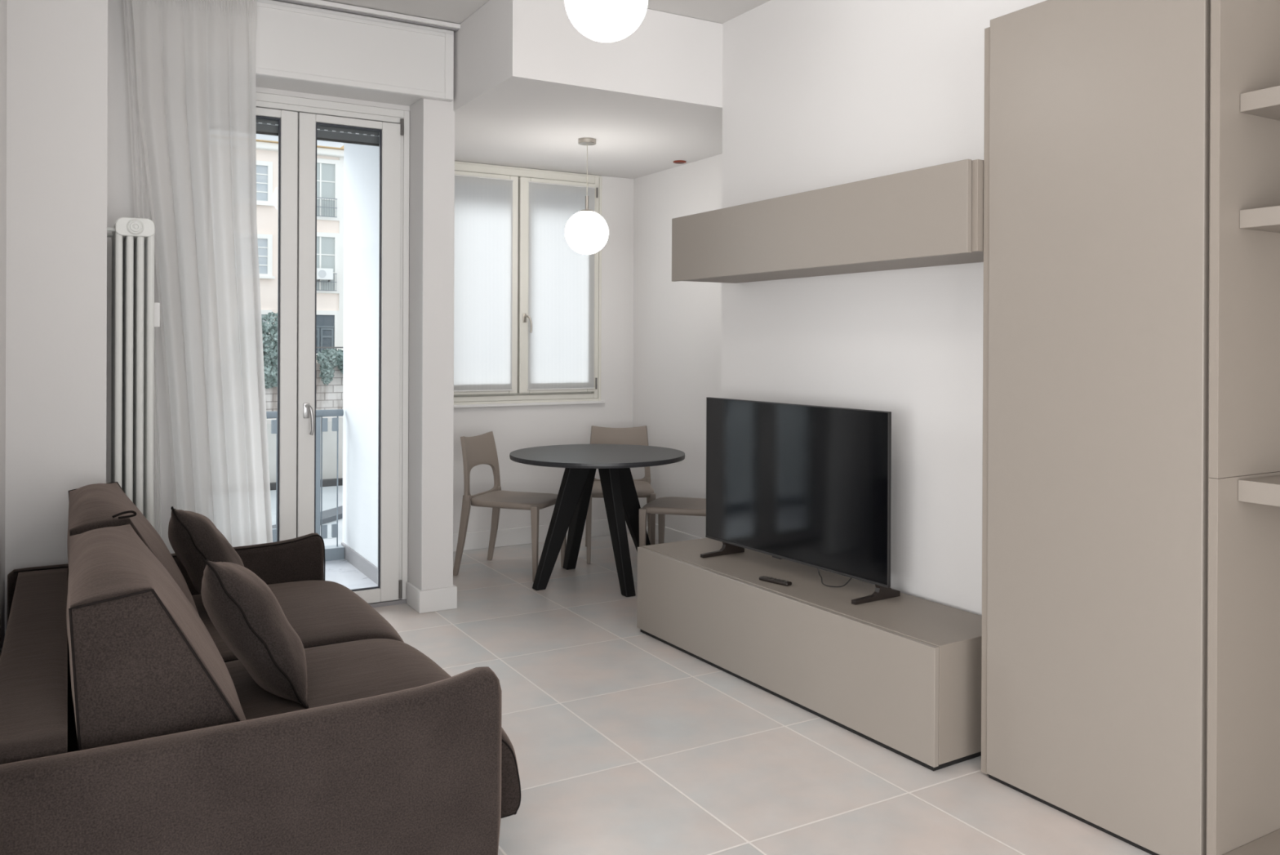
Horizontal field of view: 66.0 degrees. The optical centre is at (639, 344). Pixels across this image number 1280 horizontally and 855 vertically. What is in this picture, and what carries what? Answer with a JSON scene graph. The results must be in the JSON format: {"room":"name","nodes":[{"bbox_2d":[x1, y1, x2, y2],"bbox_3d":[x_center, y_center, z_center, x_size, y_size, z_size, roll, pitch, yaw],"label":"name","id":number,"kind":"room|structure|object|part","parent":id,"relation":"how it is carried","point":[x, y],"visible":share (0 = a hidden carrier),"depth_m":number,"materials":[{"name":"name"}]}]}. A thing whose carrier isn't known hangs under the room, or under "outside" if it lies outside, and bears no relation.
{"room":"living room","nodes":[
{"label":"living room","id":0,"kind":"room"},
{"bbox_2d":[0,0,7,657],"bbox_3d":[-2.831,-0.135,1.992,2.504,2.970,2.290,0,0,-30],"label":"wall","id":1,"kind":"structure","parent":0,"point":[3,3],"depth_m":3.43,"materials":[{"name":"white paint"}]},
{"bbox_2d":[4,0,107,634],"bbox_3d":[-2.499,-0.135,3.833,0.729,2.968,0.560,0,0,-30],"label":"wall column","id":2,"kind":"structure","parent":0,"point":[57,50],"depth_m":3.69,"materials":[{"name":"white paint"}]},
{"bbox_2d":[106,217,159,526],"bbox_3d":[-2.074,0.428,4.016,0.192,1.845,0.418,0,0,-30],"label":"radiator","id":3,"kind":"object","parent":2,"relation":"attached to","point":[135,314],"visible":0.56,"depth_m":3.87,"materials":[{"name":"white metal"}]},
{"bbox_2d":[106,0,409,553],"bbox_3d":[-2.115,-0.135,4.583,2.147,2.968,0.348,0,0,-30],"label":"wall","id":4,"kind":"structure","parent":0,"point":[120,198],"depth_m":4.29,"materials":[{"name":"white paint"}]},
{"bbox_2d":[256,117,379,146],"bbox_3d":[-1.762,-1.140,5.005,1.095,0.176,0.018,0,0,-30],"label":"roller shutter","id":5,"kind":"object","parent":4,"relation":"attached to","point":[264,126],"visible":0.12,"depth_m":5.11,"materials":[{"name":"grey"}]},
{"bbox_3d":[-1.762,-1.057,5.005,1.095,0.010,0.018,0,0,-30],"label":"rail","id":6,"kind":"part","parent":5,"relation":"part of","materials":[{"name":"black"}]},
{"bbox_2d":[255,92,409,607],"bbox_3d":[-1.709,0.066,4.908,1.116,2.579,0.196,0,0,-30],"label":"door","id":7,"kind":"structure","parent":4,"relation":"in","point":[298,118],"depth_m":4.92,"materials":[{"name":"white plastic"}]},
{"bbox_3d":[-1.638,0.370,4.874,0.069,0.157,0.029,0,0,44],"label":"handle","id":8,"kind":"part","parent":7,"relation":"part of","materials":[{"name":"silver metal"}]},
{"bbox_2d":[255,0,453,106],"bbox_3d":[-1.635,-1.417,4.753,1.440,0.353,0.277,0,0,-30],"label":"box","id":9,"kind":"object","parent":4,"relation":"attached to","point":[304,49],"visible":0.68,"depth_m":4.76,"materials":[{"name":"white"}]},
{"bbox_2d":[256,129,343,147],"bbox_3d":[-2.981,-1.375,5.087,3.147,0.160,1.399,0,0,-30],"label":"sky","id":10,"kind":"structure","parent":0,"point":[264,137],"depth_m":6.28,"materials":[{"name":"white"}]},
{"bbox_2d":[324,559,377,589],"bbox_3d":[-2.942,1.418,5.004,3.147,0.135,1.200,0,0,-30],"label":"floor","id":11,"kind":"structure","parent":0,"point":[341,571],"depth_m":5.78,"materials":[{"name":"tile"}]},
{"bbox_2d":[324,544,344,560],"bbox_3d":[-3.233,1.311,5.471,3.112,0.075,0.100,0,0,-30],"label":"kerb","id":12,"kind":"object","parent":11,"relation":"on","point":[334,552],"visible":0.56,"depth_m":6.18,"materials":[{"name":"grey paint"}]},
{"bbox_2d":[266,408,343,546],"bbox_3d":[-3.232,0.840,5.469,3.110,0.867,0.044,0,0,-30],"label":"balcony railing","id":13,"kind":"object","parent":12,"relation":"on","point":[322,424],"visible":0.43,"depth_m":6.17,"materials":[{"name":"grey metal"}]},
{"bbox_3d":[-2.558,0.853,5.861,0.750,0.735,0.008,0,0,-30],"label":"glass panel","id":14,"kind":"part","parent":13,"relation":"part of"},
{"bbox_3d":[-3.231,0.428,5.469,3.110,0.044,0.044,0,0,-30],"label":"handrail","id":15,"kind":"part","parent":13,"relation":"part of","materials":[{"name":"grey metal"}]},
{"bbox_3d":[-2.022,0.865,6.173,0.032,0.825,0.030,0,0,-30],"label":"post","id":16,"kind":"part","parent":13,"relation":"part of","materials":[{"name":"grey metal"}]},
{"bbox_3d":[-1.957,0.855,6.210,0.090,0.735,0.008,0,0,-30],"label":"glass panel","id":17,"kind":"part","parent":13,"relation":"part of","materials":[{"name":"clear glass"}]},
{"bbox_2d":[342,135,379,567],"bbox_3d":[-1.589,0.033,5.797,0.020,2.644,1.217,0,0,-30],"label":"wall","id":18,"kind":"structure","parent":0,"point":[361,162],"depth_m":5.94,"materials":[{"name":"white paint"}]},
{"bbox_2d":[341,542,377,583],"bbox_3d":[-1.607,1.311,5.788,0.014,0.087,1.185,0,0,-30],"label":"baseboard","id":19,"kind":"structure","parent":18,"relation":"attached to","point":[363,565],"depth_m":5.87,"materials":[{"name":"grey stone"}]},
{"bbox_2d":[408,25,454,590],"bbox_3d":[-1.419,-0.133,5.692,0.167,2.968,1.570,0,0,-30],"label":"wall pier","id":20,"kind":"object","parent":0,"point":[432,122],"visible":0.24,"depth_m":5.02,"materials":[{"name":"white paint"}]},
{"bbox_2d":[406,582,457,613],"bbox_3d":[-1.354,1.295,5.571,0.198,0.112,1.318,0,0,-30],"label":"baseboard","id":21,"kind":"object","parent":20,"relation":"attached to","point":[440,598],"visible":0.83,"depth_m":5.01,"materials":[{"name":"white wood"}]},
{"bbox_2d":[272,0,770,26],"bbox_3d":[-0.473,-1.675,1.870,6.450,0.130,9.120,0,0,-30],"label":"ceiling","id":22,"kind":"structure","parent":0,"point":[455,11],"depth_m":4.72,"materials":[{"name":"white paint"}]},
{"bbox_2d":[275,0,460,31],"bbox_3d":[-1.564,-1.600,4.609,1.497,0.028,0.048,0,0,-30],"label":"rail","id":23,"kind":"object","parent":22,"relation":"attached to","point":[315,3],"visible":1,"depth_m":4.76,"materials":[{"name":"white metal"}]},
{"bbox_2d":[123,0,272,546],"bbox_3d":[-1.931,-0.129,4.341,0.642,2.928,0.098,0,0,-30],"label":"curtain","id":24,"kind":"object","parent":23,"relation":"hanging from","point":[191,64],"visible":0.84,"depth_m":4.33,"materials":[{"name":"white fabric"}]},
{"bbox_2d":[564,0,648,42],"bbox_3d":[-0.102,-1.267,2.999,0.254,0.685,0.254,0,0,-30],"label":"pendant lamp","id":25,"kind":"object","parent":22,"relation":"hanging from","point":[598,20],"visible":1,"depth_m":2.93,"materials":[{"name":"white glass"}]},
{"bbox_2d":[453,160,634,533],"bbox_3d":[-0.895,0.078,6.761,1.813,2.547,0.250,0,0,-30],"label":"wall","id":26,"kind":"structure","parent":0,"point":[513,428],"depth_m":6.86,"materials":[{"name":"white paint"}]},
{"bbox_2d":[453,160,604,407],"bbox_3d":[-0.804,-0.390,6.638,1.295,1.607,0.151,0,0,-30],"label":"window","id":27,"kind":"structure","parent":26,"relation":"in","point":[527,305],"depth_m":6.63,"materials":[{"name":"white paint"}]},
{"bbox_3d":[-1.067,-0.395,6.455,0.497,1.403,0.002,0,0,-30],"label":"voile panel","id":28,"kind":"part","parent":27,"relation":"part of","materials":[{"name":"white fabric"}]},
{"bbox_3d":[-1.067,-0.396,6.455,0.505,1.407,0.007,0,0,-30],"label":"voile rod","id":29,"kind":"part","parent":27,"relation":"part of","materials":[{"name":"white fabric"}]},
{"bbox_3d":[-1.072,-0.399,6.498,0.552,1.456,0.062,0,0,-30],"label":"sash","id":30,"kind":"part","parent":27,"relation":"part of","materials":[{"name":"white paint"}]},
{"bbox_3d":[-0.756,-0.142,6.613,0.070,0.131,0.031,0,0,32],"label":"handle","id":31,"kind":"part","parent":27,"relation":"part of","materials":[{"name":"silver metal"}]},
{"bbox_3d":[-0.813,0.404,6.647,1.295,0.019,0.028,0,0,-30],"label":"sill","id":32,"kind":"part","parent":27,"relation":"part of","materials":[{"name":"white"}]},
{"bbox_3d":[-0.575,-0.397,6.787,0.570,1.456,0.062,0,0,-30],"label":"sash","id":33,"kind":"part","parent":27,"relation":"part of","materials":[{"name":"white paint"}]},
{"bbox_3d":[-0.535,-0.394,6.764,0.508,1.407,0.007,0,0,-30],"label":"voile rod","id":34,"kind":"part","parent":27,"relation":"part of","materials":[{"name":"white fabric"}]},
{"bbox_3d":[-0.535,-0.394,6.764,0.500,1.403,0.002,0,0,-30],"label":"voile panel","id":35,"kind":"part","parent":27,"relation":"part of","materials":[{"name":"white fabric"}]},
{"bbox_2d":[453,518,630,551],"bbox_3d":[-0.826,1.294,6.651,1.799,0.115,0.017,0,0,-30],"label":"baseboard","id":36,"kind":"structure","parent":26,"relation":"attached to","point":[515,535],"depth_m":6.62,"materials":[{"name":"white"}]},
{"bbox_2d":[453,0,722,178],"bbox_3d":[-0.271,-1.403,5.906,2.044,0.420,2.345,0,0,-30],"label":"ceiling","id":37,"kind":"structure","parent":0,"point":[528,85],"depth_m":4.88,"materials":[{"name":"white paint"}]},
{"bbox_2d":[564,137,608,254],"bbox_3d":[-0.309,-0.858,5.739,0.254,0.669,0.254,0,0,-30],"label":"pendant lamp","id":38,"kind":"object","parent":37,"relation":"hanging from","point":[586,232],"visible":1,"depth_m":5.66,"materials":[{"name":"white glass"}]},
{"bbox_3d":[-0.310,-0.651,5.739,0.254,0.254,0.254,0,0,-30],"label":"glass globe","id":39,"kind":"part","parent":38,"relation":"part of","materials":[{"name":"white glass"}]},
{"bbox_2d":[673,160,686,164],"bbox_3d":[0.259,-1.186,6.418,0.084,0.010,0.084,0,0,-30],"label":"light","id":40,"kind":"object","parent":37,"relation":"attached to","point":[678,162],"visible":1,"depth_m":6.39,"materials":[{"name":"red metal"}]},
{"bbox_2d":[632,153,722,537],"bbox_3d":[0.511,0.084,6.366,0.220,2.548,2.344,0,0,-30],"label":"wall","id":41,"kind":"structure","parent":0,"point":[677,325],"depth_m":6.63,"materials":[{"name":"white paint"}]},
{"bbox_2d":[646,520,702,542],"bbox_3d":[0.467,1.300,6.199,0.017,0.115,2.062,0,0,-30],"label":"baseboard","id":42,"kind":"structure","parent":41,"relation":"attached to","point":[671,535],"depth_m":6.60,"materials":[{"name":"white"}]},
{"bbox_2d":[373,533,1151,854],"bbox_3d":[-0.481,1.420,1.865,6.450,0.120,9.100,0,0,-30],"label":"floor","id":43,"kind":"structure","parent":0,"point":[624,740],"depth_m":3.25,"materials":[{"name":"beige tile"}]},
{"bbox_2d":[0,481,520,854],"bbox_3d":[-1.267,0.918,3.015,1.214,0.875,2.010,0,0,-30],"label":"sofa","id":44,"kind":"object","parent":43,"relation":"on","point":[129,725],"visible":0.94,"depth_m":2.21,"materials":[{"name":"brown fabric"}]},
{"bbox_2d":[66,482,199,615],"bbox_3d":[-1.700,0.707,3.307,0.384,0.458,0.902,0,0,-30],"label":"cushion","id":45,"kind":"object","parent":44,"relation":"on","point":[96,505],"depth_m":3.08,"materials":[{"name":"brown fabric"}]},
{"bbox_2d":[66,524,246,749],"bbox_3d":[-1.252,0.717,2.534,0.386,0.444,0.920,0,0,-30],"label":"cushion","id":46,"kind":"object","parent":44,"relation":"on","point":[144,662],"depth_m":2.14,"materials":[{"name":"brown fabric"}]},
{"bbox_3d":[-1.798,1.040,3.823,1.107,0.523,0.080,0,0,-30],"label":"armrest","id":47,"kind":"part","parent":44,"relation":"part of","materials":[{"name":"brown fabric"}]},
{"bbox_2d":[168,506,244,595],"bbox_3d":[-1.534,0.748,3.514,0.261,0.407,0.423,0,0,-21],"label":"throw pillow","id":48,"kind":"object","parent":44,"relation":"on","point":[193,536],"visible":0.7,"depth_m":3.36,"materials":[{"name":"brown fabric"}]},
{"bbox_3d":[-0.831,1.049,2.158,1.107,0.519,0.090,0,0,-30],"label":"armrest","id":49,"kind":"part","parent":44,"relation":"part of","materials":[{"name":"brown fabric"}]},
{"bbox_2d":[200,559,308,708],"bbox_3d":[-1.068,0.752,2.721,0.265,0.403,0.431,0,0,-23],"label":"throw pillow","id":50,"kind":"object","parent":44,"relation":"on","point":[246,613],"visible":1,"depth_m":2.57,"materials":[{"name":"brown fabric"}]},
{"bbox_2d":[191,579,404,660],"bbox_3d":[-1.289,1.073,3.535,0.729,0.271,0.899,0,0,-30],"label":"seat cushion","id":51,"kind":"object","parent":44,"relation":"on","point":[322,612],"depth_m":3.44,"materials":[{"name":"brown fabric"}]},
{"bbox_2d":[224,638,519,816],"bbox_3d":[-0.832,1.076,2.749,0.729,0.270,0.903,0,0,-30],"label":"seat cushion","id":52,"kind":"object","parent":44,"relation":"on","point":[349,669],"depth_m":2.79,"materials":[{"name":"brown fabric"}]},
{"bbox_2d":[453,431,566,582],"bbox_3d":[-0.771,0.947,5.893,0.545,0.812,0.448,0,0,19],"label":"dining chair","id":53,"kind":"object","parent":43,"relation":"on","point":[480,449],"visible":0.91,"depth_m":5.82,"materials":[{"name":"brown plastic"}]},
{"bbox_3d":[-1.045,1.117,5.776,0.102,0.470,0.039,0,0,12],"label":"leg","id":54,"kind":"part","parent":53,"relation":"part of","materials":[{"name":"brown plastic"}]},
{"bbox_3d":[-0.983,0.728,5.968,0.094,0.375,0.425,0,0,19],"label":"backrest","id":55,"kind":"part","parent":53,"relation":"part of","materials":[{"name":"brown plastic"}]},
{"bbox_3d":[-0.912,1.117,6.156,0.102,0.470,0.039,0,0,26],"label":"leg","id":56,"kind":"part","parent":53,"relation":"part of","materials":[{"name":"brown plastic"}]},
{"bbox_3d":[-0.734,0.925,5.880,0.468,0.041,0.417,0,0,19],"label":"seat","id":57,"kind":"part","parent":53,"relation":"part of","materials":[{"name":"brown plastic"}]},
{"bbox_3d":[-0.602,1.138,5.626,0.044,0.432,0.037,0,0,19],"label":"leg","id":58,"kind":"part","parent":53,"relation":"part of","materials":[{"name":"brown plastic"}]},
{"bbox_3d":[-0.472,1.138,5.997,0.044,0.432,0.037,0,0,19],"label":"leg","id":59,"kind":"part","parent":53,"relation":"part of","materials":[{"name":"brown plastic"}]},
{"bbox_2d":[509,444,684,596],"bbox_3d":[-0.244,0.988,5.639,1.000,0.735,1.000,0,0,-30],"label":"dining table","id":60,"kind":"object","parent":43,"relation":"on","point":[614,462],"visible":0.96,"depth_m":5.50,"materials":[{"name":"grey laminate"}]},
{"bbox_3d":[-0.435,1.013,5.528,0.347,0.685,0.060,0,0,-30],"label":"leg","id":61,"kind":"part","parent":60,"relation":"part of","materials":[{"name":"black wood"}]},
{"bbox_3d":[-0.355,1.013,5.830,0.060,0.685,0.347,0,0,-30],"label":"leg","id":62,"kind":"part","parent":60,"relation":"part of","materials":[{"name":"black wood"}]},
{"bbox_3d":[-0.133,1.014,5.448,0.060,0.685,0.347,0,0,-30],"label":"leg","id":63,"kind":"part","parent":60,"relation":"part of","materials":[{"name":"black wood"}]},
{"bbox_3d":[-0.053,1.014,5.750,0.347,0.685,0.060,0,0,-30],"label":"leg","id":64,"kind":"part","parent":60,"relation":"part of","materials":[{"name":"black wood"}]},
{"bbox_2d":[585,425,655,563],"bbox_3d":[-0.130,0.949,6.360,0.448,0.812,0.545,0,0,-3],"label":"dining chair","id":65,"kind":"object","parent":43,"relation":"on","point":[599,435],"visible":0.5,"depth_m":6.56,"materials":[{"name":"brown plastic"}]},
{"bbox_3d":[-0.342,1.119,6.570,0.039,0.470,0.102,0,0,-10],"label":"leg","id":66,"kind":"part","parent":65,"relation":"part of","materials":[{"name":"brown plastic"}]},
{"bbox_3d":[-0.314,1.139,6.102,0.037,0.432,0.044,0,0,-3],"label":"leg","id":67,"kind":"part","parent":65,"relation":"part of","materials":[{"name":"brown plastic"}]},
{"bbox_3d":[-0.140,0.730,6.585,0.425,0.375,0.094,0,0,-3],"label":"backrest","id":68,"kind":"part","parent":65,"relation":"part of","materials":[{"name":"brown plastic"}]},
{"bbox_3d":[-0.128,0.927,6.322,0.417,0.041,0.468,0,0,-3],"label":"seat","id":69,"kind":"part","parent":65,"relation":"part of","materials":[{"name":"brown plastic"}]},
{"bbox_3d":[0.060,1.121,6.590,0.039,0.470,0.102,0,0,4],"label":"leg","id":70,"kind":"part","parent":65,"relation":"part of","materials":[{"name":"brown plastic"}]},
{"bbox_3d":[0.078,1.141,6.122,0.037,0.432,0.044,0,0,-3],"label":"leg","id":71,"kind":"part","parent":65,"relation":"part of","materials":[{"name":"brown plastic"}]},
{"bbox_2d":[639,496,706,546],"bbox_3d":[0.314,0.952,5.672,0.545,0.812,0.448,0,0,17],"label":"dining chair","id":72,"kind":"object","parent":43,"relation":"on","point":[662,506],"visible":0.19,"depth_m":5.56,"materials":[{"name":"brown plastic"}]},
{"bbox_3d":[0.018,1.141,5.557,0.044,0.432,0.037,0,0,17],"label":"leg","id":73,"kind":"part","parent":72,"relation":"part of","materials":[{"name":"brown plastic"}]},
{"bbox_3d":[0.132,1.141,5.933,0.044,0.432,0.037,0,0,17],"label":"leg","id":74,"kind":"part","parent":72,"relation":"part of","materials":[{"name":"brown plastic"}]},
{"bbox_3d":[0.277,0.929,5.684,0.468,0.041,0.417,0,0,17],"label":"seat","id":75,"kind":"part","parent":72,"relation":"part of","materials":[{"name":"brown plastic"}]},
{"bbox_2d":[636,537,982,770],"bbox_3d":[0.643,1.161,4.011,0.427,0.402,1.802,0,0,-32],"label":"tv cabinet","id":76,"kind":"object","parent":43,"relation":"on","point":[902,673],"visible":0.84,"depth_m":3.60,"materials":[{"name":"brown laminate"}]},
{"bbox_2d":[759,575,791,586],"bbox_3d":[0.545,0.951,3.968,0.035,0.016,0.146,0,0,-44],"label":"remote control","id":77,"kind":"object","parent":76,"relation":"on","point":[765,578],"visible":1,"depth_m":3.95,"materials":[{"name":"black plastic"}]},
{"bbox_2d":[700,396,900,604],"bbox_3d":[0.618,0.603,4.121,0.238,0.711,1.120,0,0,-33],"label":"television","id":78,"kind":"object","parent":76,"relation":"on","point":[809,485],"visible":1,"depth_m":4.03,"materials":[{"name":"black plastic"}]},
{"bbox_2d":[981,0,1210,854],"bbox_3d":[1.407,0.174,2.897,0.331,2.386,0.718,0,0,-30],"label":"wardrobe","id":79,"kind":"object","parent":43,"relation":"on","point":[1097,126],"visible":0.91,"depth_m":2.77,"materials":[{"name":"brown laminate"}]},
{"bbox_3d":[1.234,0.179,3.199,0.326,2.358,0.023,0,0,-30],"label":"panel","id":80,"kind":"part","parent":79,"relation":"part of","materials":[{"name":"brown laminate"}]},
{"bbox_2d":[1206,0,1279,854],"bbox_3d":[2.106,0.174,1.694,0.331,2.378,2.062,0,0,-30],"label":"shelf unit","id":81,"kind":"object","parent":43,"relation":"on","point":[1243,798],"visible":1,"depth_m":2.53,"materials":[{"name":"brown laminate"}]},
{"bbox_3d":[2.099,1.319,1.695,0.300,0.045,2.014,0,0,-30],"label":"shelf","id":82,"kind":"part","parent":81,"relation":"part of","materials":[{"name":"brown laminate"}]},
{"bbox_3d":[2.136,0.378,1.713,0.222,0.055,2.014,0,0,-30],"label":"shelf","id":83,"kind":"part","parent":81,"relation":"part of","materials":[{"name":"beige paint"}]},
{"bbox_3d":[2.139,-0.317,1.712,0.222,0.047,2.014,0,0,-30],"label":"shelf","id":84,"kind":"part","parent":81,"relation":"part of","materials":[{"name":"beige paint"}]},
{"bbox_3d":[2.140,-0.615,1.711,0.222,0.047,2.014,0,0,-30],"label":"shelf","id":85,"kind":"part","parent":81,"relation":"part of","materials":[{"name":"beige paint"}]},
{"bbox_2d":[720,0,1047,615],"bbox_3d":[2.504,-0.113,2.249,0.910,2.970,6.775,0,0,-30],"label":"wall","id":86,"kind":"structure","parent":0,"point":[817,94],"depth_m":3.98,"materials":[{"name":"white paint"}]},
{"bbox_2d":[671,159,983,283],"bbox_3d":[0.760,-0.442,3.975,0.371,0.297,1.792,0,0,-30],"label":"upper cabinet","id":87,"kind":"object","parent":86,"relation":"attached to","point":[933,215],"visible":0.9,"depth_m":3.65,"materials":[{"name":"brown laminate"}]},
{"label":"outside","id":88,"kind":"structure","parent":0,"visible":0},
{"bbox_2d":[256,139,343,362],"bbox_3d":[-23.852,-4.639,36.653,24.350,10.700,8.620,0,0,-30],"label":"building","id":89,"kind":"structure","parent":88,"point":[330,160],"depth_m":38.86,"materials":[{"name":"white paint"}]},
{"bbox_3d":[-14.778,-6.177,37.645,1.030,1.350,0.050,0,0,-30],"label":"pane","id":90,"kind":"part","parent":89,"relation":"part of","materials":[{"name":"grey glass"}]},
{"bbox_3d":[-14.790,-3.377,37.650,1.030,1.350,0.050,0,0,-30],"label":"pane","id":91,"kind":"part","parent":89,"relation":"part of","materials":[{"name":"grey glass"}]},
{"bbox_3d":[-23.907,-7.625,36.766,23.950,0.270,8.350,0,0,-30],"label":"cornice moulding","id":92,"kind":"part","parent":89,"relation":"part of","materials":[{"name":"white paint"}]},
{"bbox_2d":[316,267,333,281],"bbox_3d":[-12.358,-2.713,38.547,0.620,0.500,0.365,0,0,-30],"label":"air conditioner","id":93,"kind":"object","parent":89,"relation":"attached to","point":[322,273],"visible":0.89,"depth_m":38.40,"materials":[{"name":"white"}]},
{"bbox_2d":[318,270,326,277],"bbox_3d":[-12.367,-2.743,38.343,0.300,0.300,0.020,0,0,-30],"label":"fan grille","id":94,"kind":"object","parent":93,"relation":"attached to","point":[322,273],"depth_m":38.34,"materials":[{"name":"grey"}]},
{"bbox_3d":[-12.647,-0.405,38.906,1.115,1.520,0.050,0,0,-30],"label":"pane","id":95,"kind":"part","parent":89,"relation":"part of","materials":[{"name":"grey glass"}]},
{"bbox_3d":[-12.635,-3.195,38.902,1.115,2.100,0.050,0,0,-30],"label":"pane","id":96,"kind":"part","parent":89,"relation":"part of","materials":[{"name":"grey glass"}]},
{"bbox_3d":[-12.623,-6.090,38.898,1.115,2.110,0.050,0,0,-30],"label":"pane","id":97,"kind":"part","parent":89,"relation":"part of","materials":[{"name":"grey"}]},
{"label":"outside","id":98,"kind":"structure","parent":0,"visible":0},
{"bbox_2d":[270,484,342,546],"bbox_3d":[-6.343,4.301,25.823,75.000,0.200,33.000,0,0,-30],"label":"ground","id":99,"kind":"structure","parent":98,"point":[329,493],"depth_m":25.71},
{"bbox_2d":[265,362,342,418],"bbox_3d":[-14.977,2.425,35.719,50.000,3.450,0.800,0,0,-30],"label":"stone wall","id":100,"kind":"structure","parent":99,"relation":"on","point":[329,397],"depth_m":37.06,"materials":[{"name":"white stone"}]},
{"bbox_2d":[261,311,277,388],"bbox_3d":[-13.459,0.213,35.666,2.728,2.820,0.665,0,0,-30],"label":"ivy","id":101,"kind":"object","parent":100,"relation":"attached to","point":[269,345],"visible":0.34,"depth_m":35.65,"materials":[{"name":"green plant"}]},
{"bbox_2d":[315,347,342,385],"bbox_3d":[-11.269,0.845,36.934,1.706,1.421,0.672,0,0,-30],"label":"ivy","id":102,"kind":"object","parent":100,"relation":"attached to","point":[329,359],"visible":0.48,"depth_m":36.71,"materials":[{"name":"green plant"}]},
{"bbox_2d":[315,346,342,350],"bbox_3d":[-11.561,0.402,37.366,1.750,0.620,0.050,0,0,-30],"label":"rail","id":103,"kind":"object","parent":100,"relation":"on","point":[316,347],"visible":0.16,"depth_m":37.23,"materials":[{"name":"grey metal"}]},
{"bbox_2d":[266,416,342,482],"bbox_3d":[-10.861,3.178,28.629,50.000,2.000,0.400,0,0,-30],"label":"wall","id":104,"kind":"structure","parent":99,"relation":"on","point":[329,437],"depth_m":29.32,"materials":[{"name":"white paint"}]},
{"bbox_2d":[270,477,342,489],"bbox_3d":[-10.689,4.089,28.328,50.000,0.180,0.300,0,0,-30],"label":"channel","id":105,"kind":"object","parent":99,"relation":"on","point":[330,482],"visible":0.02,"depth_m":29.05,"materials":[{"name":"grey metal"}]},
{"bbox_2d":[271,505,342,528],"bbox_3d":[-7.295,4.139,24.576,0.637,0.120,9.113,0,0,16],"label":"strip","id":106,"kind":"object","parent":99,"relation":"on","point":[328,515],"visible":0.02,"depth_m":23.62,"materials":[{"name":"grey"}]}
]}

